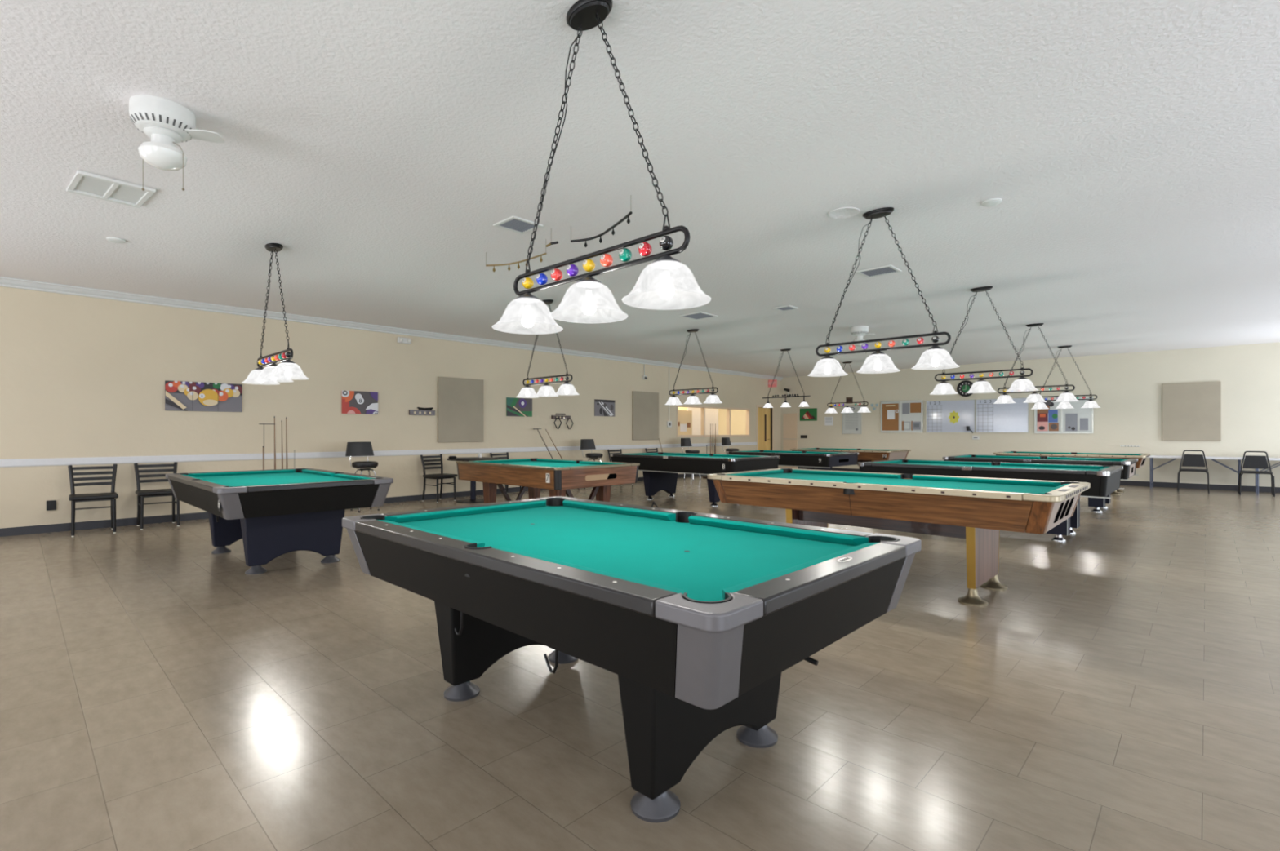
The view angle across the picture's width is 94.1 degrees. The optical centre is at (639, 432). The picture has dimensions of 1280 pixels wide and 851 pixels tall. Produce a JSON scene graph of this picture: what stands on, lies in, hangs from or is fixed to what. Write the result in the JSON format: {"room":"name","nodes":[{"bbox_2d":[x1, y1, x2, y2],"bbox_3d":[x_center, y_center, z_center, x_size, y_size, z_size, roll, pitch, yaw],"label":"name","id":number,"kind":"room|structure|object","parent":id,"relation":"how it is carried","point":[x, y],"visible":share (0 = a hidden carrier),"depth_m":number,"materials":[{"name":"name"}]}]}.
{"room":"games hall","nodes":[
{"label":"games hall","id":0,"kind":"room"},
{"bbox_2d":[0,286,781,528],"bbox_3d":[-2.571,-0.300,12.790,0.150,3.140,21.400,0,0,44],"label":"wall","id":1,"kind":"structure","parent":0,"point":[81,376],"depth_m":9.12,"materials":[{"name":"beige paint"}]},
{"bbox_2d":[46,500,56,511],"bbox_3d":[-7.447,0.930,7.539,0.014,0.125,0.090,0,0,44],"label":"wall outlet","id":2,"kind":"object","parent":1,"relation":"attached to","point":[51,504],"visible":1,"depth_m":7.53,"materials":[{"name":"black plastic"}]},
{"bbox_2d":[164,380,242,412],"bbox_3d":[-6.336,-0.510,8.684,0.047,0.420,0.920,0,0,44],"label":"picture","id":3,"kind":"object","parent":1,"relation":"attached to","point":[180,396],"visible":1,"depth_m":8.65},
{"bbox_2d":[0,473,706,537],"bbox_3d":[-3.046,1.220,12.172,0.013,0.100,19.850,0,0,44],"label":"baseboard","id":4,"kind":"structure","parent":1,"relation":"attached to","point":[21,531],"depth_m":8.21,"materials":[{"name":"plastic"}]},
{"bbox_2d":[342,391,377,414],"bbox_3d":[-4.828,-0.505,10.286,0.027,0.390,0.600,0,0,44],"label":"picture","id":5,"kind":"object","parent":1,"relation":"attached to","point":[353,402],"visible":1,"depth_m":10.28},
{"bbox_2d":[0,442,756,467],"bbox_3d":[-3.044,0.380,12.170,0.017,0.096,19.850,0,0,44],"label":"trim","id":6,"kind":"structure","parent":1,"relation":"attached to","point":[196,458],"depth_m":9.31,"materials":[{"name":"white wood"}]},
{"bbox_2d":[0,276,782,380],"bbox_3d":[-2.486,-1.817,12.709,0.084,0.104,21.400,0,0,44],"label":"trim","id":7,"kind":"structure","parent":1,"relation":"attached to","point":[4,282],"depth_m":9.60,"materials":[{"name":"paint"}]},
{"bbox_2d":[408,407,435,415],"bbox_3d":[-4.052,-0.386,11.093,0.040,0.152,0.500,0,0,44],"label":"sign","id":8,"kind":"object","parent":1,"relation":"attached to","point":[411,412],"visible":1,"depth_m":11.08,"materials":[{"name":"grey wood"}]},
{"bbox_2d":[437,377,483,442],"bbox_3d":[-3.501,-0.425,11.666,0.050,1.250,0.970,0,0,44],"label":"acoustic panel","id":9,"kind":"object","parent":1,"relation":"attached to","point":[460,401],"visible":1,"depth_m":11.61,"materials":[{"name":"grey fabric"}]},
{"bbox_2d":[506,397,532,417],"bbox_3d":[-2.561,-0.525,12.677,0.019,0.390,0.650,0,0,44],"label":"picture","id":10,"kind":"object","parent":1,"relation":"attached to","point":[514,406],"visible":1,"depth_m":12.65},
{"bbox_2d":[594,399,614,416],"bbox_3d":[-0.852,-0.580,14.474,0.021,0.400,0.670,0,0,44],"label":"picture","id":11,"kind":"object","parent":1,"relation":"attached to","point":[602,407],"visible":1,"depth_m":14.45},
{"bbox_2d":[631,391,658,439],"bbox_3d":[0.150,-0.415,15.508,0.050,1.250,0.970,0,0,44],"label":"acoustic panel","id":12,"kind":"object","parent":1,"relation":"attached to","point":[645,405],"visible":1,"depth_m":15.46,"materials":[{"name":"grey fabric"}]},
{"bbox_2d":[676,404,750,437],"bbox_3d":[2.229,-0.304,17.795,0.115,0.891,3.630,0,0,44],"label":"window","id":13,"kind":"structure","parent":1,"relation":"in","point":[703,408],"depth_m":17.85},
{"bbox_2d":[687,407,718,435],"bbox_3d":[1.997,0.110,18.795,0.040,2.280,1.560,0,0,44],"label":"screen","id":14,"kind":"object","parent":13,"relation":"in","point":[711,415],"visible":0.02,"depth_m":18.88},
{"bbox_2d":[758,407,770,450],"bbox_3d":[4.104,0.228,19.786,0.110,2.065,0.890,0,0,44],"label":"door","id":15,"kind":"structure","parent":1,"relation":"in","point":[764,414],"depth_m":19.84,"materials":[{"name":"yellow wood"}]},
{"bbox_2d":[756,404,773,450],"bbox_3d":[4.105,0.195,19.785,0.132,2.150,1.040,0,0,44],"label":"trim","id":16,"kind":"structure","parent":1,"relation":"attached to","point":[757,406],"depth_m":20.07,"materials":[{"name":"white wood"}]},
{"bbox_2d":[0,0,1279,377],"bbox_3d":[1.452,-1.920,8.967,16.950,0.100,21.700,0,0,44],"label":"ceiling","id":17,"kind":"structure","parent":0,"point":[1130,149],"depth_m":4.09,"materials":[{"name":"white paint"}]},
{"bbox_2d":[66,169,155,208],"bbox_3d":[-4.064,-1.857,4.579,0.520,0.025,0.440,0,0,40],"label":"ceiling vent","id":18,"kind":"object","parent":17,"relation":"attached to","point":[83,183],"visible":1,"depth_m":4.56,"materials":[{"name":"white metal"}]},
{"bbox_2d":[128,94,224,191],"bbox_3d":[-2.707,-1.633,3.494,0.441,0.472,0.304,0,0,-37],"label":"ceiling fan","id":19,"kind":"object","parent":17,"relation":"hanging from","point":[168,123],"visible":1,"depth_m":3.38,"materials":[{"name":"white paint"}]},
{"bbox_2d":[241,243,309,385],"bbox_3d":[-3.682,-1.190,5.996,1.258,1.357,0.348,0,0,44],"label":"light","id":20,"kind":"object","parent":17,"relation":"hanging from","point":[273,374],"visible":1,"depth_m":5.90,"materials":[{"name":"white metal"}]},
{"bbox_2d":[485,252,546,272],"bbox_3d":[-1.233,-1.764,6.026,0.813,0.209,0.104,0,0,31],"label":"track light","id":21,"kind":"object","parent":17,"relation":"hanging from","point":[544,254],"visible":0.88,"depth_m":6.09,"materials":[{"name":"gold metal"}]},
{"bbox_2d":[493,216,543,234],"bbox_3d":[-1.099,-1.863,5.376,0.320,0.012,0.320,0,0,44],"label":"ceiling vent","id":22,"kind":"object","parent":17,"relation":"in","point":[513,224],"visible":0.98,"depth_m":5.37,"materials":[{"name":"white metal"}]},
{"bbox_2d":[515,299,579,398],"bbox_3d":[-1.334,-1.190,8.511,1.258,1.357,0.348,0,0,44],"label":"light","id":23,"kind":"object","parent":17,"relation":"hanging from","point":[566,388],"visible":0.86,"depth_m":8.42,"materials":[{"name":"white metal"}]},
{"bbox_2d":[491,0,711,334],"bbox_3d":[-0.227,-1.190,2.643,1.258,1.357,0.348,0,0,44],"label":"light","id":24,"kind":"object","parent":17,"relation":"hanging from","point":[666,283],"visible":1,"depth_m":2.56,"materials":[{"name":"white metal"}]},
{"bbox_2d":[570,211,632,247],"bbox_3d":[-0.302,-1.764,5.094,0.139,0.209,0.909,0,0,-38],"label":"track light","id":25,"kind":"object","parent":17,"relation":"hanging from","point":[629,214],"visible":1,"depth_m":5.16,"materials":[{"name":"black metal"}]},
{"bbox_2d":[665,328,722,405],"bbox_3d":[0.967,-1.190,10.918,1.258,1.357,0.348,0,0,44],"label":"light","id":26,"kind":"object","parent":17,"relation":"hanging from","point":[713,398],"visible":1,"depth_m":10.84,"materials":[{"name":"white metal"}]},
{"bbox_2d":[679,311,717,319],"bbox_3d":[0.937,-1.863,9.580,0.440,0.012,0.440,0,0,44],"label":"ceiling vent","id":27,"kind":"object","parent":17,"relation":"in","point":[696,316],"visible":1,"depth_m":9.57,"materials":[{"name":"white metal"}]},
{"bbox_2d":[772,305,798,311],"bbox_3d":[2.197,-1.863,8.990,0.280,0.012,0.280,0,0,44],"label":"ceiling vent","id":28,"kind":"object","parent":17,"relation":"in","point":[788,308],"visible":1,"depth_m":8.98,"materials":[{"name":"white metal"}]},
{"bbox_2d":[762,348,810,408],"bbox_3d":[3.299,-1.216,13.502,1.200,1.307,0.246,0,0,44],"label":"light","id":29,"kind":"object","parent":17,"relation":"hanging from","point":[785,404],"visible":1,"depth_m":13.45,"materials":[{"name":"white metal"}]},
{"bbox_2d":[827,207,860,218],"bbox_3d":[1.738,-1.865,5.080,0.260,0.007,0.260,0,0,44],"label":"ceiling speaker","id":30,"kind":"object","parent":17,"relation":"attached to","point":[843,212],"visible":1,"depth_m":5.06,"materials":[{"name":"white plastic"}]},
{"bbox_2d":[825,361,870,413],"bbox_3d":[5.543,-1.190,15.936,1.258,1.357,0.348,0,0,44],"label":"light","id":31,"kind":"object","parent":17,"relation":"hanging from","point":[864,409],"visible":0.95,"depth_m":15.87,"materials":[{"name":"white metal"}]},
{"bbox_2d":[850,325,875,346],"bbox_3d":[3.971,-1.633,10.666,0.441,0.472,0.304,0,0,-37],"label":"ceiling fan","id":32,"kind":"object","parent":17,"relation":"hanging from","point":[859,331],"visible":0.84,"depth_m":10.54,"materials":[{"name":"white paint"}]},
{"bbox_2d":[855,265,902,278],"bbox_3d":[2.773,-1.863,6.925,0.400,0.012,0.340,0,0,44],"label":"ceiling vent","id":33,"kind":"object","parent":17,"relation":"in","point":[888,269],"visible":1,"depth_m":6.92,"materials":[{"name":"white metal"}]},
{"bbox_2d":[808,207,959,377],"bbox_3d":[2.022,-1.190,5.059,1.258,1.357,0.348,0,0,44],"label":"light","id":34,"kind":"object","parent":17,"relation":"hanging from","point":[935,357],"visible":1,"depth_m":4.99,"materials":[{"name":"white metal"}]},
{"bbox_2d":[929,286,1038,395],"bbox_3d":[4.436,-1.190,7.745,1.258,1.357,0.348,0,0,44],"label":"light","id":35,"kind":"object","parent":17,"relation":"hanging from","point":[1022,384],"visible":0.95,"depth_m":7.68,"materials":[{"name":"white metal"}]},
{"bbox_2d":[982,198,1002,206],"bbox_3d":[2.855,-1.857,4.833,0.144,0.024,0.144,0,0,44],"label":"smoke detector","id":36,"kind":"object","parent":17,"relation":"attached to","point":[993,202],"visible":1,"depth_m":4.80,"materials":[{"name":"white paint"}]},
{"bbox_2d":[993,323,1079,404],"bbox_3d":[6.852,-1.190,10.346,1.258,1.357,0.348,0,0,44],"label":"light","id":37,"kind":"object","parent":17,"relation":"hanging from","point":[1066,397],"visible":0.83,"depth_m":10.26,"materials":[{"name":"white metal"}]},
{"bbox_2d":[1031,345,1101,409],"bbox_3d":[9.261,-1.190,12.996,1.258,1.357,0.348,0,0,44],"label":"light","id":38,"kind":"object","parent":17,"relation":"hanging from","point":[1091,403],"visible":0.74,"depth_m":12.91,"materials":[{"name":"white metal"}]},
{"bbox_2d":[0,475,1279,850],"bbox_3d":[1.452,1.320,8.967,16.950,0.100,21.700,0,0,44],"label":"floor","id":39,"kind":"structure","parent":0,"point":[1121,692],"depth_m":2.71,"materials":[{"name":"tile"}]},
{"bbox_2d":[67,464,118,537],"bbox_3d":[-6.885,0.845,7.510,0.470,0.849,0.509,0,0,-44],"label":"chair","id":40,"kind":"object","parent":39,"relation":"on","point":[113,495],"visible":1,"depth_m":7.50,"materials":[{"name":"black metal"}]},
{"bbox_2d":[133,462,179,529],"bbox_3d":[-6.495,0.845,8.036,0.470,0.849,0.509,0,0,-45],"label":"chair","id":41,"kind":"object","parent":39,"relation":"on","point":[141,495],"visible":0.79,"depth_m":8.02,"materials":[{"name":"black metal"}]},
{"bbox_2d":[165,468,393,574],"bbox_3d":[-3.727,0.859,6.066,2.420,0.823,1.420,0,0,44],"label":"pool table","id":42,"kind":"object","parent":39,"relation":"on","point":[275,513],"visible":1,"depth_m":5.50,"materials":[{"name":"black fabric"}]},
{"bbox_2d":[183,475,204,479],"bbox_3d":[-4.517,0.471,6.017,0.971,0.036,0.050,0,0,44],"label":"cushion","id":43,"kind":"object","parent":42,"relation":"on","point":[190,477],"depth_m":5.90,"materials":[{"name":"teal fabric"}]},
{"bbox_2d":[202,480,233,487],"bbox_3d":[-3.736,0.471,5.274,0.971,0.036,0.050,0,0,44],"label":"cushion","id":44,"kind":"object","parent":42,"relation":"on","point":[210,482],"depth_m":5.20,"materials":[{"name":"teal fabric"}]},
{"bbox_2d":[187,469,295,477],"bbox_3d":[-4.509,0.471,6.810,0.050,0.036,1.048,0,0,44],"label":"cushion","id":45,"kind":"object","parent":42,"relation":"on","point":[282,471],"depth_m":6.77,"materials":[{"name":"teal fabric"}]},
{"bbox_2d":[302,469,334,476],"bbox_3d":[-3.717,0.471,6.858,0.971,0.036,0.050,0,0,44],"label":"cushion","id":46,"kind":"object","parent":42,"relation":"on","point":[317,473],"depth_m":6.81,"materials":[{"name":"teal fabric"}]},
{"bbox_2d":[334,474,376,479],"bbox_3d":[-2.936,0.471,6.115,0.971,0.036,0.050,0,0,44],"label":"cushion","id":47,"kind":"object","parent":42,"relation":"on","point":[345,477],"depth_m":6.14,"materials":[{"name":"teal fabric"}]},
{"bbox_2d":[345,441,379,512],"bbox_3d":[-4.471,0.718,9.656,0.503,1.105,0.447,0,0,44],"label":"bar stool","id":48,"kind":"object","parent":39,"relation":"on","point":[353,449],"visible":0.68,"depth_m":9.69,"materials":[{"name":"black leather"}]},
{"bbox_2d":[420,454,457,502],"bbox_3d":[-3.709,0.845,10.997,0.509,0.849,0.470,0,0,35],"label":"chair","id":49,"kind":"object","parent":39,"relation":"on","point":[442,476],"visible":1,"depth_m":10.99,"materials":[{"name":"black metal"}]},
{"bbox_2d":[447,457,498,503],"bbox_3d":[-3.050,0.875,10.900,0.920,0.790,0.920,0,0,44],"label":"pedestal table","id":50,"kind":"object","parent":39,"relation":"on","point":[473,500],"visible":0.83,"depth_m":10.85,"materials":[{"name":"black metal"}]},
{"bbox_2d":[455,457,639,503],"bbox_3d":[-1.363,0.851,8.524,2.420,0.838,1.480,0,0,44],"label":"pool table","id":51,"kind":"object","parent":39,"relation":"on","point":[557,476],"visible":0.91,"depth_m":8.00,"materials":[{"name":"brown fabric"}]},
{"bbox_2d":[469,458,530,462],"bbox_3d":[-2.146,0.456,9.268,0.050,0.036,1.108,0,0,44],"label":"cushion","id":52,"kind":"object","parent":51,"relation":"on","point":[520,460],"depth_m":9.30,"materials":[{"name":"teal fabric"}]},
{"bbox_2d":[536,458,576,463],"bbox_3d":[-1.333,0.456,9.337,0.971,0.036,0.050,0,0,44],"label":"cushion","id":53,"kind":"object","parent":51,"relation":"on","point":[538,460],"depth_m":9.30,"materials":[{"name":"teal fabric"}]},
{"bbox_2d":[579,461,623,465],"bbox_3d":[-0.552,0.456,8.595,0.971,0.036,0.050,0,0,44],"label":"cushion","id":54,"kind":"object","parent":51,"relation":"on","point":[593,463],"depth_m":8.64,"materials":[{"name":"teal fabric"}]},
{"bbox_2d":[580,439,603,488],"bbox_3d":[-1.057,0.718,13.393,0.503,1.105,0.447,0,0,44],"label":"bar stool","id":55,"kind":"object","parent":39,"relation":"on","point":[585,444],"visible":0.59,"depth_m":13.42,"materials":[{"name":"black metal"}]},
{"bbox_2d":[342,496,921,822],"bbox_3d":[-0.182,0.849,2.690,2.330,0.843,1.400,0,0,44],"label":"pool table","id":56,"kind":"object","parent":39,"relation":"on","point":[699,618],"visible":1,"depth_m":2.05,"materials":[{"name":"black wood"}]},
{"bbox_2d":[377,520,484,547],"bbox_3d":[-0.949,0.451,2.633,0.926,0.036,0.050,0,0,44],"label":"cushion","id":57,"kind":"object","parent":56,"relation":"on","point":[476,544],"depth_m":2.53,"materials":[{"name":"teal fabric"}]},
{"bbox_2d":[385,500,546,523],"bbox_3d":[-0.932,0.451,3.403,0.050,0.036,1.028,0,0,44],"label":"cushion","id":58,"kind":"object","parent":56,"relation":"on","point":[427,516],"depth_m":3.33,"materials":[{"name":"teal fabric"}]},
{"bbox_2d":[493,547,684,594],"bbox_3d":[-0.200,0.451,1.921,0.926,0.036,0.050,0,0,44],"label":"cushion","id":59,"kind":"object","parent":56,"relation":"on","point":[676,591],"depth_m":1.85,"materials":[{"name":"teal fabric"}]},
{"bbox_2d":[562,500,675,520],"bbox_3d":[-0.163,0.451,3.459,0.926,0.036,0.050,0,0,44],"label":"cushion","id":60,"kind":"object","parent":56,"relation":"on","point":[637,513],"depth_m":3.39,"materials":[{"name":"teal fabric"}]},
{"bbox_2d":[688,515,868,546],"bbox_3d":[0.585,0.451,2.748,0.926,0.036,0.050,0,0,44],"label":"cushion","id":61,"kind":"object","parent":56,"relation":"on","point":[833,538],"depth_m":2.69,"materials":[{"name":"teal fabric"}]},
{"bbox_2d":[721,542,879,599],"bbox_3d":[0.569,0.451,1.977,0.050,0.036,1.028,0,0,44],"label":"cushion","id":62,"kind":"object","parent":56,"relation":"on","point":[735,589],"depth_m":1.86,"materials":[{"name":"teal fabric"}]},
{"bbox_2d":[680,438,701,479],"bbox_3d":[1.368,0.718,15.945,0.503,1.105,0.447,0,0,44],"label":"bar stool","id":63,"kind":"object","parent":39,"relation":"on","point":[684,442],"visible":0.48,"depth_m":15.97,"materials":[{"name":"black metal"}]},
{"bbox_2d":[609,452,780,506],"bbox_3d":[0.945,0.846,10.938,2.874,0.849,1.458,0,0,44],"label":"pool table","id":64,"kind":"object","parent":39,"relation":"on","point":[660,470],"visible":0.94,"depth_m":10.42,"materials":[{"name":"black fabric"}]},
{"bbox_2d":[662,453,709,456],"bbox_3d":[0.887,0.445,11.815,1.186,0.036,0.050,0,0,44],"label":"cushion","id":65,"kind":"object","parent":64,"relation":"on","point":[668,454],"depth_m":11.78,"materials":[{"name":"teal fabric"}]},
{"bbox_2d":[713,454,764,457],"bbox_3d":[1.823,0.445,10.924,1.186,0.036,0.050,0,0,44],"label":"cushion","id":66,"kind":"object","parent":64,"relation":"on","point":[714,455],"depth_m":10.97,"materials":[{"name":"teal fabric"}]},
{"bbox_2d":[721,437,738,452],"bbox_3d":[2.642,0.718,17.286,0.503,1.105,0.447,0,0,44],"label":"bar stool","id":67,"kind":"object","parent":39,"relation":"on","point":[725,441],"visible":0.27,"depth_m":17.35,"materials":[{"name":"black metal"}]},
{"bbox_2d":[725,449,858,471],"bbox_3d":[3.380,0.859,13.384,2.564,0.822,1.468,0,0,44],"label":"pool table","id":68,"kind":"object","parent":39,"relation":"on","point":[815,460],"visible":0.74,"depth_m":12.59,"materials":[{"name":"black wood"}]},
{"bbox_2d":[763,450,801,453],"bbox_3d":[3.381,0.472,14.211,1.031,0.036,0.050,0,0,44],"label":"cushion","id":69,"kind":"object","parent":68,"relation":"on","point":[775,451],"depth_m":14.22,"materials":[{"name":"teal fabric"}]},
{"bbox_2d":[805,451,844,453],"bbox_3d":[4.205,0.472,13.427,1.031,0.036,0.050,0,0,44],"label":"cushion","id":70,"kind":"object","parent":68,"relation":"on","point":[806,452],"depth_m":13.51,"materials":[{"name":"teal fabric"}]},
{"bbox_2d":[790,448,911,464],"bbox_3d":[5.585,0.865,15.937,2.727,0.810,1.507,0,0,44],"label":"pool table","id":71,"kind":"object","parent":39,"relation":"on","point":[864,455],"visible":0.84,"depth_m":15.09,"materials":[{"name":"brown wood"}]},
{"bbox_2d":[819,448,857,450],"bbox_3d":[5.567,0.484,16.809,1.121,0.036,0.050,0,0,44],"label":"cushion","id":72,"kind":"object","parent":71,"relation":"on","point":[820,448],"depth_m":16.82,"materials":[{"name":"teal fabric"}]},
{"bbox_2d":[707,468,1090,606],"bbox_3d":[2.106,0.836,5.199,2.787,0.868,1.427,0,0,44],"label":"pool table","id":73,"kind":"object","parent":39,"relation":"on","point":[975,510],"visible":0.95,"depth_m":4.67,"materials":[{"name":"brown wood"}]},
{"bbox_2d":[725,469,783,476],"bbox_3d":[1.193,0.426,6.067,0.050,0.036,1.048,0,0,44],"label":"cushion","id":74,"kind":"object","parent":73,"relation":"on","point":[766,473],"depth_m":6.08,"materials":[{"name":"teal fabric"}]},
{"bbox_2d":[791,469,901,479],"bbox_3d":[2.050,0.426,6.053,1.151,0.036,0.050,0,0,44],"label":"cushion","id":75,"kind":"object","parent":73,"relation":"on","point":[887,476],"depth_m":6.00,"materials":[{"name":"teal fabric"}]},
{"bbox_2d":[912,475,1061,487],"bbox_3d":[2.962,0.426,5.187,1.151,0.036,0.050,0,0,44],"label":"cushion","id":76,"kind":"object","parent":73,"relation":"on","point":[935,478],"depth_m":5.13,"materials":[{"name":"teal fabric"}]},
{"bbox_2d":[1039,484,1069,494],"bbox_3d":[3.020,0.426,4.332,0.050,0.036,1.048,0,0,44],"label":"cushion","id":77,"kind":"object","parent":73,"relation":"on","point":[1060,487],"depth_m":4.21,"materials":[{"name":"teal fabric"}]},
{"bbox_2d":[857,459,1124,542],"bbox_3d":[4.498,0.846,7.810,2.764,0.848,1.508,0,0,44],"label":"pool table","id":78,"kind":"object","parent":39,"relation":"on","point":[1104,480],"visible":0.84,"depth_m":7.25,"materials":[{"name":"teal fabric"}]},
{"bbox_2d":[874,460,902,463],"bbox_3d":[3.599,0.446,8.665,0.050,0.036,1.128,0,0,44],"label":"cushion","id":79,"kind":"object","parent":78,"relation":"on","point":[888,461],"depth_m":8.73,"materials":[{"name":"teal fabric"}]},
{"bbox_2d":[907,460,991,465],"bbox_3d":[4.476,0.446,8.686,1.131,0.036,0.050,0,0,44],"label":"cushion","id":80,"kind":"object","parent":78,"relation":"on","point":[908,461],"depth_m":8.64,"materials":[{"name":"teal fabric"}]},
{"bbox_2d":[1000,462,1103,469],"bbox_3d":[5.373,0.446,7.833,1.131,0.036,0.050,0,0,44],"label":"cushion","id":81,"kind":"object","parent":78,"relation":"on","point":[1015,464],"depth_m":7.80,"materials":[{"name":"teal fabric"}]},
{"bbox_2d":[942,454,1138,512],"bbox_3d":[6.860,0.858,10.311,2.624,0.825,1.488,0,0,44],"label":"pool table","id":82,"kind":"object","parent":39,"relation":"on","point":[1129,465],"visible":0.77,"depth_m":9.80,"materials":[{"name":"teal fabric"}]},
{"bbox_2d":[975,455,1039,458],"bbox_3d":[6.857,0.469,11.155,1.061,0.036,0.050,0,0,44],"label":"cushion","id":83,"kind":"object","parent":82,"relation":"on","point":[977,456],"depth_m":11.12,"materials":[{"name":"teal fabric"}]},
{"bbox_2d":[1047,457,1123,461],"bbox_3d":[7.704,0.469,10.351,1.061,0.036,0.050,0,0,44],"label":"cushion","id":84,"kind":"object","parent":82,"relation":"on","point":[1048,458],"depth_m":10.32,"materials":[{"name":"teal fabric"}]},
{"bbox_2d":[993,451,1150,494],"bbox_3d":[9.291,0.865,12.898,2.607,0.811,1.467,0,0,44],"label":"pool table","id":85,"kind":"object","parent":39,"relation":"on","point":[1141,458],"visible":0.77,"depth_m":12.52,"materials":[{"name":"teal fabric"}]},
{"bbox_2d":[1016,451,1071,454],"bbox_3d":[9.281,0.483,13.735,1.061,0.036,0.050,0,0,44],"label":"cushion","id":86,"kind":"object","parent":85,"relation":"on","point":[1028,452],"depth_m":13.71,"materials":[{"name":"teal fabric"}]},
{"bbox_2d":[1076,453,1138,455],"bbox_3d":[10.128,0.483,12.931,1.061,0.036,0.050,0,0,44],"label":"cushion","id":87,"kind":"object","parent":85,"relation":"on","point":[1106,454],"depth_m":12.91,"materials":[{"name":"teal fabric"}]},
{"bbox_2d":[1177,449,1209,493],"bbox_3d":[11.646,0.825,12.545,0.495,0.873,0.496,0,0,44],"label":"chair","id":88,"kind":"object","parent":39,"relation":"on","point":[1188,460],"visible":1,"depth_m":12.64,"materials":[{"name":"black metal"}]},
{"bbox_2d":[1146,455,1244,491],"bbox_3d":[12.096,0.902,13.019,1.640,0.735,0.700,0,0,44],"label":"folding table","id":89,"kind":"object","parent":39,"relation":"on","point":[1175,457],"visible":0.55,"depth_m":12.95,"materials":[{"name":"plastic"}]},
{"bbox_2d":[1238,451,1275,497],"bbox_3d":[12.278,0.825,11.875,0.495,0.873,0.496,0,0,44],"label":"chair","id":90,"kind":"object","parent":39,"relation":"on","point":[1250,461],"visible":1,"depth_m":11.96,"materials":[{"name":"black metal"}]},
{"bbox_2d":[1255,457,1279,494],"bbox_3d":[13.343,0.902,11.834,1.760,0.735,0.700,0,0,44],"label":"folding table","id":91,"kind":"object","parent":39,"relation":"on","point":[1269,459],"visible":0.6,"depth_m":12.15,"materials":[{"name":"plastic"}]},
{"bbox_3d":[1.219,0.681,17.396,0.400,1.178,0.400,0,0,44],"label":"stand","id":92,"kind":"object","parent":39,"relation":"on","visible":0},
{"bbox_2d":[678,410,692,435],"bbox_3d":[1.251,-0.270,17.366,0.027,0.720,0.840,0,0,44],"label":"framed poster","id":93,"kind":"object","parent":92,"relation":"on","point":[685,417],"visible":0.69,"depth_m":17.44,"materials":[{"name":"beige glass"}]},
{"bbox_2d":[678,421,690,431],"bbox_3d":[1.258,-0.160,17.359,0.007,0.300,0.720,0,0,44],"label":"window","id":94,"kind":"structure","parent":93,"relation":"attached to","point":[683,426],"depth_m":17.40,"materials":[{"name":"beige glass"}]},
{"bbox_2d":[718,342,1279,487],"bbox_3d":[8.874,-0.300,16.778,16.950,3.140,0.150,0,0,44],"label":"wall","id":95,"kind":"structure","parent":0,"point":[1127,388],"depth_m":14.38,"materials":[{"name":"beige paint"}]},
{"bbox_2d":[783,413,797,468],"bbox_3d":[5.099,0.315,20.230,0.520,1.890,0.043,0,0,44],"label":"door","id":96,"kind":"structure","parent":95,"relation":"in","point":[790,420],"depth_m":20.21,"materials":[{"name":"metal"}]},
{"bbox_2d":[800,408,817,421],"bbox_3d":[5.584,-0.575,19.782,0.620,0.410,0.025,0,0,44],"label":"picture","id":97,"kind":"object","parent":95,"relation":"attached to","point":[806,415],"visible":1,"depth_m":19.76},
{"bbox_2d":[800,411,815,419],"bbox_3d":[5.583,-0.560,19.774,0.530,0.264,0.010,0,0,44],"label":"print","id":98,"kind":"object","parent":97,"relation":"attached to","point":[804,415],"depth_m":19.78},
{"bbox_2d":[842,405,861,434],"bbox_3d":[6.662,-0.375,18.754,0.620,0.890,0.032,0,0,44],"label":"framed notice","id":99,"kind":"object","parent":95,"relation":"attached to","point":[851,422],"visible":0.82,"depth_m":18.73,"materials":[{"name":"white paper"}]},
{"bbox_2d":[880,400,923,432],"bbox_3d":[7.762,-0.455,17.705,1.220,0.950,0.035,0,0,44],"label":"bulletin board","id":100,"kind":"object","parent":95,"relation":"attached to","point":[896,416],"visible":1,"depth_m":17.68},
{"bbox_2d":[925,400,975,432],"bbox_3d":[8.733,-0.435,16.789,1.270,0.910,0.026,0,0,44],"label":"whiteboard","id":101,"kind":"object","parent":95,"relation":"attached to","point":[937,412],"visible":1,"depth_m":16.80,"materials":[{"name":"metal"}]},
{"bbox_2d":[956,380,973,396],"bbox_3d":[9.020,-1.200,16.503,0.450,0.450,0.045,0,0,44],"label":"wall clock","id":102,"kind":"object","parent":95,"relation":"attached to","point":[965,386],"visible":0.78,"depth_m":16.52,"materials":[{"name":"black plastic"}]},
{"bbox_2d":[975,397,1028,432],"bbox_3d":[9.654,-0.435,15.914,1.230,0.910,0.026,0,0,44],"label":"whiteboard","id":103,"kind":"object","parent":95,"relation":"attached to","point":[990,417],"visible":0.91,"depth_m":15.91,"materials":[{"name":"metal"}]},
{"bbox_2d":[798,466,1279,493],"bbox_3d":[10.086,1.212,15.512,13.150,0.115,0.013,0,0,44],"label":"baseboard","id":104,"kind":"structure","parent":95,"relation":"attached to","point":[1171,485],"depth_m":13.38,"materials":[{"name":"plastic"}]},
{"bbox_2d":[1034,396,1093,433],"bbox_3d":[10.633,-0.415,14.977,1.220,0.910,0.035,0,0,44],"label":"bulletin board","id":105,"kind":"object","parent":95,"relation":"attached to","point":[1077,420],"visible":0.89,"depth_m":14.95,"materials":[{"name":"metal"}]},
{"bbox_2d":[1162,382,1221,441],"bbox_3d":[12.338,-0.450,13.346,0.960,1.300,0.050,0,0,44],"label":"acoustic panel","id":106,"kind":"object","parent":95,"relation":"attached to","point":[1192,411],"visible":1,"depth_m":13.31,"materials":[{"name":"grey fabric"}]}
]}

